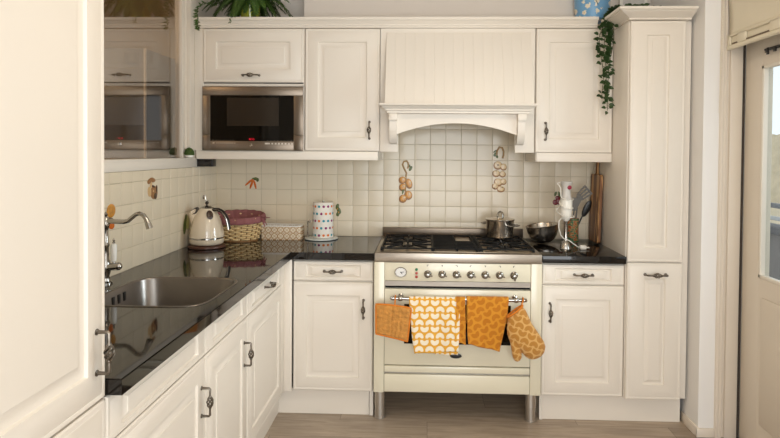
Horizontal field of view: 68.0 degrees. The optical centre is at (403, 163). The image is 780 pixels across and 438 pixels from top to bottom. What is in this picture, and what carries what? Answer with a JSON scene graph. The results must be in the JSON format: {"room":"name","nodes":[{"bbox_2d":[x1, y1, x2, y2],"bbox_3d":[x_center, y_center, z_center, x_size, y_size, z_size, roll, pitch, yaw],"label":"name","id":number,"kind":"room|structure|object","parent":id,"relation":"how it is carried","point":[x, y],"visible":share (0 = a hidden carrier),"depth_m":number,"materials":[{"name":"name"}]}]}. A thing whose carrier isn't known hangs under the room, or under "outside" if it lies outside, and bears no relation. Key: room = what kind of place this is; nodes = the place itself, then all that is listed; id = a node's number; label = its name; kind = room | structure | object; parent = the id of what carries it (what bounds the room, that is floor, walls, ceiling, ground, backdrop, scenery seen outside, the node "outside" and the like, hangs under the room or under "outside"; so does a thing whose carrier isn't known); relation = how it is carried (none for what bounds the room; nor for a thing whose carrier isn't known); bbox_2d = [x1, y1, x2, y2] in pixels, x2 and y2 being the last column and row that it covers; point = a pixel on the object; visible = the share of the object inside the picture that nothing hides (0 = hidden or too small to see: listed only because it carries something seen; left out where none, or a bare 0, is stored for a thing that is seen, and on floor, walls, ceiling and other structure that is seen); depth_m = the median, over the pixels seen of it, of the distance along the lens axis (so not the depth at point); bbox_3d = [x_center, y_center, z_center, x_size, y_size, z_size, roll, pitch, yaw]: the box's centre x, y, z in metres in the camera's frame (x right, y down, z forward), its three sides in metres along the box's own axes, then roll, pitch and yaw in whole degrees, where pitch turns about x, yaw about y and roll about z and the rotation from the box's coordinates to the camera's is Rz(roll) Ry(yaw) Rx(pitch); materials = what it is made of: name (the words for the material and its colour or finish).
{"room":"kitchen","nodes":[
{"label":"kitchen","id":0,"kind":"room"},
{"bbox_2d":[104,0,216,276],"bbox_3d":[-1.368,0.049,0.982,0.108,2.750,5.600,0,1,2],"label":"wall","id":1,"kind":"structure","parent":0,"point":[180,190],"depth_m":2.92,"materials":[{"name":"beige tile"}]},
{"bbox_2d":[107,204,114,228],"bbox_3d":[-1.263,0.229,2.491,0.004,0.111,0.086,0,1,2],"label":"orange motif","id":2,"kind":"object","parent":1,"relation":"attached to","point":[111,208],"visible":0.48,"depth_m":2.50,"materials":[{"name":"ceramic"}]},
{"bbox_2d":[147,178,157,198],"bbox_3d":[-1.248,0.123,2.878,0.005,0.110,0.112,0,1,2],"label":"mushroom motif","id":3,"kind":"object","parent":1,"relation":"attached to","point":[153,191],"visible":1,"depth_m":2.87,"materials":[{"name":"ceramic"}]},
{"bbox_2d":[183,214,188,233],"bbox_3d":[-1.235,0.342,3.291,0.005,0.113,0.086,0,1,2],"label":"lettuce motif","id":4,"kind":"object","parent":1,"relation":"attached to","point":[186,220],"visible":1,"depth_m":3.29,"materials":[{"name":"green ceramic"}]},
{"bbox_2d":[104,0,381,172],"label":"wall cabinet","id":5,"kind":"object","parent":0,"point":[184,9],"depth_m":3.34,"materials":[{"name":"beige paint"}]},
{"bbox_2d":[184,147,194,157],"bbox_3d":[-1.238,-0.064,3.345,0.060,0.060,0.059,0,1,2],"label":"potted plant","id":6,"kind":"object","parent":5,"relation":"on","point":[189,153],"visible":1,"depth_m":3.33,"materials":[{"name":"green plant"}]},
{"bbox_2d":[240,1,260,16],"bbox_3d":[-0.932,-0.918,3.515,0.134,0.128,0.134,0,1,2],"label":"pot","id":7,"kind":"object","parent":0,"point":[250,13],"depth_m":3.46,"materials":[{"name":"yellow ceramic"}]},
{"bbox_2d":[216,0,650,373],"bbox_3d":[0.279,0.006,3.771,3.200,2.750,0.108,0,1,2],"label":"wall","id":8,"kind":"structure","parent":0,"point":[451,176],"depth_m":3.73,"materials":[{"name":"beige tile"}]},
{"bbox_2d":[195,28,304,150],"bbox_3d":[-0.898,-0.439,3.548,0.651,0.717,0.404,0,1,2],"label":"upper cabinet","id":9,"kind":"object","parent":8,"relation":"attached to","point":[223,57],"visible":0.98,"depth_m":3.39,"materials":[{"name":"beige paint"}]},
{"bbox_2d":[202,86,302,150],"bbox_3d":[-0.882,-0.266,3.424,0.595,0.374,0.094,0,1,2],"label":"microwave","id":10,"kind":"object","parent":9,"relation":"in","point":[233,118],"visible":1,"depth_m":3.38,"materials":[{"name":"silver metal"}]},
{"bbox_2d":[192,17,598,28],"bbox_3d":[-0.054,-0.819,3.514,2.340,0.056,0.393,0,1,2],"label":"crown molding","id":11,"kind":"structure","parent":9,"relation":"on","point":[205,22],"depth_m":3.33,"materials":[{"name":"beige paint"}]},
{"bbox_2d":[192,0,292,29],"bbox_3d":[-0.931,-0.925,3.492,0.563,0.316,0.439,0,1,2],"label":"potted fern","id":12,"kind":"object","parent":11,"relation":"on","point":[245,8],"visible":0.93,"depth_m":3.45,"materials":[{"name":"green plant"}]},
{"bbox_2d":[574,0,609,23],"bbox_3d":[1.108,-0.920,3.397,0.212,0.168,0.212,0,1,2],"label":"planter","id":13,"kind":"object","parent":11,"relation":"on","point":[582,8],"visible":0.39,"depth_m":3.31,"materials":[{"name":"blue ceramic"}]},
{"bbox_2d":[245,177,258,188],"bbox_3d":[-0.985,0.126,3.765,0.092,0.078,0.004,0,1,2],"label":"carrot motif","id":14,"kind":"object","parent":8,"relation":"attached to","point":[254,178],"visible":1,"depth_m":3.76,"materials":[{"name":"ceramic"}]},
{"bbox_2d":[336,204,340,215],"bbox_3d":[-0.422,0.300,3.749,0.037,0.083,0.004,0,1,2],"label":"olive motif","id":15,"kind":"object","parent":8,"relation":"attached to","point":[338,209],"visible":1,"depth_m":3.75,"materials":[{"name":"green ceramic"}]},
{"bbox_2d":[305,29,380,151],"bbox_3d":[-0.351,-0.434,3.528,0.440,0.716,0.405,0,1,2],"label":"upper cabinet","id":16,"kind":"object","parent":8,"relation":"attached to","point":[343,66],"visible":0.99,"depth_m":3.37,"materials":[{"name":"beige paint"}]},
{"bbox_2d":[399,160,411,202],"bbox_3d":[0.014,0.115,3.729,0.091,0.276,0.005,0,1,2],"label":"onion motif","id":17,"kind":"object","parent":8,"relation":"attached to","point":[407,195],"visible":1,"depth_m":3.73,"materials":[{"name":"ceramic"}]},
{"bbox_2d":[304,0,573,16],"bbox_3d":[0.214,-1.107,3.595,1.625,0.518,0.220,0,1,2],"label":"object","id":18,"kind":"structure","parent":8,"relation":"attached to","point":[312,8],"depth_m":3.49,"materials":[{"name":"beige paint"}]},
{"bbox_2d":[379,28,538,152],"bbox_3d":[0.316,-0.428,3.454,0.893,0.717,0.504,0,1,2],"label":"hood","id":19,"kind":"object","parent":8,"relation":"attached to","point":[429,76],"visible":1,"depth_m":3.29,"materials":[{"name":"beige paint"}]},
{"bbox_2d":[379,103,538,113],"bbox_3d":[0.308,-0.311,3.281,0.882,0.054,0.153,0,1,2],"label":"mantel shelf","id":20,"kind":"object","parent":19,"relation":"attached to","point":[385,108],"depth_m":3.23,"materials":[{"name":"beige paint"}]},
{"bbox_2d":[492,146,506,191],"bbox_3d":[0.616,0.036,3.707,0.094,0.296,0.005,0,1,2],"label":"garlic motif","id":21,"kind":"object","parent":8,"relation":"attached to","point":[497,165],"visible":1,"depth_m":3.71,"materials":[{"name":"ceramic"}]},
{"bbox_2d":[553,191,560,204],"bbox_3d":[0.987,0.221,3.697,0.065,0.088,0.004,0,1,2],"label":"radish motif","id":22,"kind":"object","parent":8,"relation":"attached to","point":[557,198],"visible":0.74,"depth_m":3.69,"materials":[{"name":"ceramic"}]},
{"bbox_2d":[525,153,611,161],"bbox_3d":[0.989,-0.040,3.511,0.434,0.052,0.354,0,1,2],"label":"rail","id":23,"kind":"object","parent":8,"relation":"attached to","point":[536,157],"visible":0.98,"depth_m":3.33,"materials":[{"name":"beige paint"}]},
{"bbox_2d":[534,29,612,152],"bbox_3d":[0.988,-0.424,3.481,0.440,0.716,0.405,0,1,2],"label":"upper cabinet","id":24,"kind":"object","parent":8,"relation":"attached to","point":[569,117],"visible":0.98,"depth_m":3.32,"materials":[{"name":"beige paint"}]},
{"bbox_2d":[264,374,722,437],"bbox_3d":[0.216,1.467,0.953,3.100,0.060,5.600,0,1,2],"label":"floor","id":25,"kind":"structure","parent":0,"point":[407,414],"depth_m":3.11,"materials":[{"name":"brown wood"}]},
{"bbox_2d":[0,0,114,437],"bbox_3d":[-0.996,0.274,1.081,0.642,2.297,0.606,0,1,2],"label":"tall cabinet","id":26,"kind":"object","parent":25,"relation":"on","point":[53,355],"visible":1,"depth_m":1.17,"materials":[{"name":"beige paint"}]},
{"bbox_2d":[101,329,213,437],"bbox_3d":[-0.971,0.906,1.714,0.625,0.718,0.626,0,1,2],"label":"base cabinet","id":27,"kind":"object","parent":25,"relation":"on","point":[168,402],"visible":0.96,"depth_m":1.72,"materials":[{"name":"beige paint"}]},
{"bbox_2d":[105,235,381,394],"bbox_3d":[-0.720,0.510,2.572,1.081,0.040,2.378,0,1,2],"label":"countertop","id":28,"kind":"structure","parent":27,"relation":"on","point":[142,338],"depth_m":2.34,"materials":[{"name":"black stone"}]},
{"bbox_2d":[104,211,152,284],"bbox_3d":[-1.132,0.342,2.361,0.223,0.298,0.052,0,1,2],"label":"tap","id":29,"kind":"object","parent":28,"relation":"on","point":[108,266],"visible":0.84,"depth_m":2.35,"materials":[{"name":"silver metal"}]},
{"bbox_2d":[105,277,237,306],"bbox_3d":[-0.915,0.582,2.258,0.444,0.180,0.476,0,1,2],"label":"sink","id":30,"kind":"object","parent":28,"relation":"in","point":[149,291],"visible":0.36,"depth_m":2.48,"materials":[{"name":"metal"}]},
{"bbox_2d":[188,201,230,249],"bbox_3d":[-1.111,0.343,3.283,0.215,0.261,0.206,0,1,-30],"label":"kettle","id":31,"kind":"object","parent":28,"relation":"on","point":[206,229],"visible":1,"depth_m":3.22,"materials":[{"name":"beige metal"}]},
{"bbox_2d":[217,209,269,241],"bbox_3d":[-1.016,0.380,3.564,0.336,0.176,0.295,0,1,-24],"label":"wicker basket","id":32,"kind":"object","parent":28,"relation":"on","point":[243,223],"visible":0.76,"depth_m":3.48,"materials":[{"name":"wicker"}]},
{"bbox_2d":[261,223,303,239],"bbox_3d":[-0.755,0.424,3.620,0.251,0.089,0.103,0,1,2],"label":"storage box","id":33,"kind":"object","parent":28,"relation":"on","point":[271,231],"visible":0.86,"depth_m":3.57,"materials":[{"name":"white plastic"}]},
{"bbox_2d":[305,201,337,240],"bbox_3d":[-0.513,0.351,3.625,0.208,0.240,0.208,0,1,2],"label":"paper towel holder","id":34,"kind":"object","parent":28,"relation":"on","point":[323,212],"visible":1,"depth_m":3.57,"materials":[{"name":"white paper"}]},
{"bbox_2d":[204,295,253,437],"bbox_3d":[-0.951,0.895,2.267,0.625,0.718,0.472,0,1,2],"label":"base cabinet","id":35,"kind":"object","parent":25,"relation":"on","point":[225,356],"visible":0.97,"depth_m":2.25,"materials":[{"name":"beige paint"}]},
{"bbox_2d":[256,401,277,437],"bbox_3d":[-0.736,1.332,2.317,0.016,0.139,1.834,0,1,2],"label":"plinth","id":36,"kind":"object","parent":25,"relation":"on","point":[263,431],"visible":0.4,"depth_m":3.02,"materials":[{"name":"beige paint"}]},
{"bbox_2d":[246,260,291,437],"bbox_3d":[-0.930,0.884,2.841,0.624,0.718,0.668,0,1,2],"label":"base cabinet","id":37,"kind":"object","parent":25,"relation":"on","point":[269,305],"visible":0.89,"depth_m":2.83,"materials":[{"name":"beige paint"}]},
{"bbox_2d":[278,259,374,414],"bbox_3d":[-0.420,0.950,3.432,0.528,0.865,0.633,0,1,2],"label":"base cabinet","id":38,"kind":"object","parent":25,"relation":"on","point":[333,300],"depth_m":3.16,"materials":[{"name":"beige paint"}]},
{"bbox_2d":[373,227,541,422],"bbox_3d":[0.297,0.903,3.361,0.891,0.974,0.700,0,1,2],"label":"range cooker","id":39,"kind":"object","parent":25,"relation":"on","point":[409,261],"visible":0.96,"depth_m":3.08,"materials":[{"name":"beige metal"}]},
{"bbox_2d":[375,295,411,341],"bbox_3d":[-0.051,0.806,3.025,0.193,0.238,0.058,0,1,2],"label":"pot holder","id":40,"kind":"object","parent":39,"relation":"hanging from","point":[393,321],"visible":1,"depth_m":3.00,"materials":[{"name":"orange fabric"}]},
{"bbox_2d":[395,267,406,276],"bbox_3d":[-0.014,0.578,3.082,0.066,0.054,0.012,0,1,2],"label":"clock","id":41,"kind":"object","parent":39,"relation":"on","point":[399,271],"depth_m":3.08,"materials":[{"name":"white plastic"}]},
{"bbox_2d":[409,296,459,354],"bbox_3d":[0.161,0.847,3.025,0.264,0.305,0.035,0,1,2],"label":"tea towel","id":42,"kind":"object","parent":39,"relation":"hanging from","point":[433,318],"visible":0.99,"depth_m":3.01,"materials":[{"name":"fabric"}]},
{"bbox_2d":[374,234,541,263],"bbox_3d":[0.301,0.484,3.386,0.888,0.074,0.634,0,1,2],"label":"cooktop","id":43,"kind":"object","parent":39,"relation":"in","point":[392,248],"depth_m":3.12,"materials":[{"name":"silver metal"}]},
{"bbox_2d":[455,296,508,351],"bbox_3d":[0.407,0.833,3.016,0.277,0.284,0.045,0,1,2],"label":"tea towel","id":44,"kind":"object","parent":39,"relation":"hanging from","point":[485,317],"visible":1,"depth_m":3.00,"materials":[{"name":"orange fabric"}]},
{"bbox_2d":[481,211,519,238],"bbox_3d":[0.589,0.365,3.521,0.178,0.159,0.249,0,1,-14],"label":"cooking pot","id":45,"kind":"object","parent":39,"relation":"on","point":[500,227],"visible":1,"depth_m":3.45,"materials":[{"name":"metal"}]},
{"bbox_2d":[506,297,544,361],"bbox_3d":[0.631,0.856,2.987,0.202,0.324,0.082,0,1,2],"label":"oven mitt","id":46,"kind":"object","parent":39,"relation":"hanging from","point":[524,338],"visible":1,"depth_m":2.96,"materials":[{"name":"orange fabric"}]},
{"bbox_2d":[535,263,623,418],"bbox_3d":[0.973,0.961,3.382,0.438,0.865,0.633,0,1,2],"label":"base cabinet","id":47,"kind":"object","parent":25,"relation":"on","point":[582,312],"visible":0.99,"depth_m":3.11,"materials":[{"name":"beige paint"}]},
{"bbox_2d":[524,239,625,263],"bbox_3d":[0.976,0.507,3.390,0.442,0.040,0.622,0,1,2],"label":"countertop","id":48,"kind":"structure","parent":47,"relation":"on","point":[551,252],"depth_m":3.16,"materials":[{"name":"black stone"}]},
{"bbox_2d":[525,222,557,242],"bbox_3d":[0.841,0.419,3.513,0.199,0.125,0.201,0,1,2],"label":"mixing bowl","id":49,"kind":"object","parent":48,"relation":"on","point":[543,232],"visible":0.95,"depth_m":3.45,"materials":[{"name":"metal"}]},
{"bbox_2d":[556,181,589,249],"bbox_3d":[0.966,0.294,3.306,0.189,0.388,0.096,0,1,2],"label":"blender","id":50,"kind":"object","parent":48,"relation":"on","point":[565,202],"visible":1,"depth_m":3.28,"materials":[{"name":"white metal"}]},
{"bbox_2d":[567,217,578,242],"bbox_3d":[1.040,0.408,3.555,0.076,0.151,0.076,0,1,2],"label":"jar","id":51,"kind":"object","parent":48,"relation":"on","point":[573,224],"visible":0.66,"depth_m":3.52,"materials":[{"name":"green"}]},
{"bbox_2d":[572,198,580,218],"bbox_3d":[1.045,0.341,3.540,0.084,0.268,0.018,0,1,2],"label":"spatula","id":52,"kind":"object","parent":51,"relation":"in","point":[575,203],"visible":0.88,"depth_m":3.53,"materials":[{"name":"grey plastic"}]},
{"bbox_2d":[575,185,592,218],"bbox_3d":[1.099,0.302,3.544,0.117,0.347,0.024,1,1,14],"label":"spatula","id":53,"kind":"object","parent":51,"relation":"in","point":[584,186],"visible":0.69,"depth_m":3.54,"materials":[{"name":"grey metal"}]},
{"bbox_2d":[579,200,591,223],"bbox_3d":[1.086,0.349,3.540,0.127,0.256,0.019,1,1,16],"label":"serving spoon","id":54,"kind":"object","parent":51,"relation":"in","point":[587,206],"visible":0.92,"depth_m":3.52,"materials":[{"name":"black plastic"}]},
{"bbox_2d":[588,162,602,243],"bbox_3d":[1.191,0.215,3.570,0.037,0.532,0.192,0,1,2],"label":"cutting board","id":55,"kind":"object","parent":48,"relation":"on","point":[595,214],"visible":0.88,"depth_m":3.54,"materials":[{"name":"brown wood"}]},
{"bbox_2d":[542,395,679,421],"bbox_3d":[1.131,1.329,3.160,0.740,0.140,0.016,0,1,2],"label":"plinth","id":56,"kind":"object","parent":25,"relation":"on","point":[553,406],"visible":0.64,"depth_m":3.15,"materials":[{"name":"beige paint"}]},
{"bbox_2d":[594,6,698,399],"bbox_3d":[1.323,0.220,3.334,0.414,2.070,0.713,0,1,2],"label":"tall cabinet","id":57,"kind":"object","parent":25,"relation":"on","point":[645,199],"visible":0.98,"depth_m":3.07,"materials":[{"name":"beige paint"}]},
{"bbox_2d":[593,3,649,114],"bbox_3d":[1.228,-0.577,3.169,0.314,0.609,0.210,0,1,-11],"label":"trailing ivy","id":58,"kind":"object","parent":57,"relation":"hanging from","point":[608,25],"visible":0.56,"depth_m":3.23,"materials":[{"name":"green plant"}]},
{"bbox_2d":[619,0,646,5],"bbox_3d":[1.442,-0.928,3.627,0.170,0.238,0.016,0,1,2],"label":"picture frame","id":59,"kind":"object","parent":57,"relation":"on","point":[621,2],"visible":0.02,"depth_m":3.62,"materials":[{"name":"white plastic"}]},
{"bbox_2d":[650,0,746,427],"bbox_3d":[1.703,0.026,3.313,0.320,2.750,0.722,0,1,2],"label":"wall","id":60,"kind":"structure","parent":0,"point":[698,403],"depth_m":2.98,"materials":[{"name":"white paint"}]},
{"bbox_2d":[680,411,713,437],"bbox_3d":[1.556,1.379,3.065,0.090,0.052,0.191,0,1,2],"label":"baseboard","id":61,"kind":"structure","parent":60,"relation":"attached to","point":[698,432],"depth_m":2.98,"materials":[{"name":"beige paint"}]},
{"bbox_3d":[1.603,0.081,0.515,0.320,2.750,4.878,0,1,2],"label":"wall","id":62,"kind":"structure","parent":0,"visible":0},
{"bbox_2d":[713,0,742,437],"bbox_3d":[1.674,0.043,2.459,0.165,2.750,0.988,0,1,2],"label":"trim","id":63,"kind":"structure","parent":62,"relation":"attached to","point":[730,114],"depth_m":2.94,"materials":[{"name":"beige paint"}]},
{"bbox_2d":[736,45,745,437],"bbox_3d":[1.717,0.339,2.944,0.006,2.140,0.025,0,1,2],"label":"door frame","id":64,"kind":"structure","parent":62,"relation":"attached to","point":[744,46],"depth_m":2.94,"materials":[{"name":"grey wood"}]},
{"bbox_2d":[727,0,779,49],"bbox_3d":[1.624,-0.902,2.462,0.028,0.681,0.888,0,1,2],"label":"window blind","id":65,"kind":"object","parent":62,"relation":"attached to","point":[751,21],"visible":1,"depth_m":2.71,"materials":[{"name":"beige fabric"}]},
{"bbox_2d":[718,0,724,111],"bbox_3d":[1.610,-0.727,2.913,0.028,0.936,0.008,0,1,2],"label":"chain","id":66,"kind":"object","parent":65,"relation":"hanging from","point":[723,0],"visible":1,"depth_m":2.92,"materials":[{"name":"beige"}]},
{"bbox_2d":[739,34,779,437],"bbox_3d":[1.717,0.342,2.475,0.076,2.128,0.912,0,1,2],"label":"door","id":67,"kind":"structure","parent":62,"relation":"in","point":[759,415],"depth_m":2.79,"materials":[{"name":"beige paint"}]},
{"label":"outside","id":68,"kind":"structure","parent":0,"visible":0},
{"bbox_3d":[2.579,1.511,2.671,1.500,0.120,10.000,0,1,2],"label":"floor","id":69,"kind":"structure","parent":68,"visible":0},
{"bbox_2d":[769,223,779,279],"bbox_3d":[2.781,0.981,2.603,0.160,0.945,9.900,0,1,2],"label":"parapet","id":70,"kind":"object","parent":69,"relation":"on","point":[774,264],"visible":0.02,"depth_m":4.34,"materials":[{"name":"stone"}]},
{"bbox_2d":[770,202,779,220],"bbox_3d":[2.785,0.423,2.592,0.040,0.170,9.900,0,1,2],"label":"balcony railing","id":71,"kind":"object","parent":70,"relation":"on","point":[773,205],"visible":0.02,"depth_m":4.41,"materials":[{"name":"grey metal"}]},
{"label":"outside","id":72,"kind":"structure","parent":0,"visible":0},
{"bbox_2d":[770,202,779,223],"bbox_3d":[35.990,1.639,37.508,60.000,5.199,110.000,0,1,2],"label":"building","id":73,"kind":"structure","parent":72,"point":[774,211],"depth_m":34.35,"materials":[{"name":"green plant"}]},
{"bbox_2d":[771,134,779,202],"bbox_3d":[27.476,0.669,27.813,6.428,5.740,70.231,0,1,0],"label":"hedge","id":74,"kind":"object","parent":73,"relation":"on","point":[775,164],"visible":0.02,"depth_m":41.47,"materials":[{"name":"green plant"}]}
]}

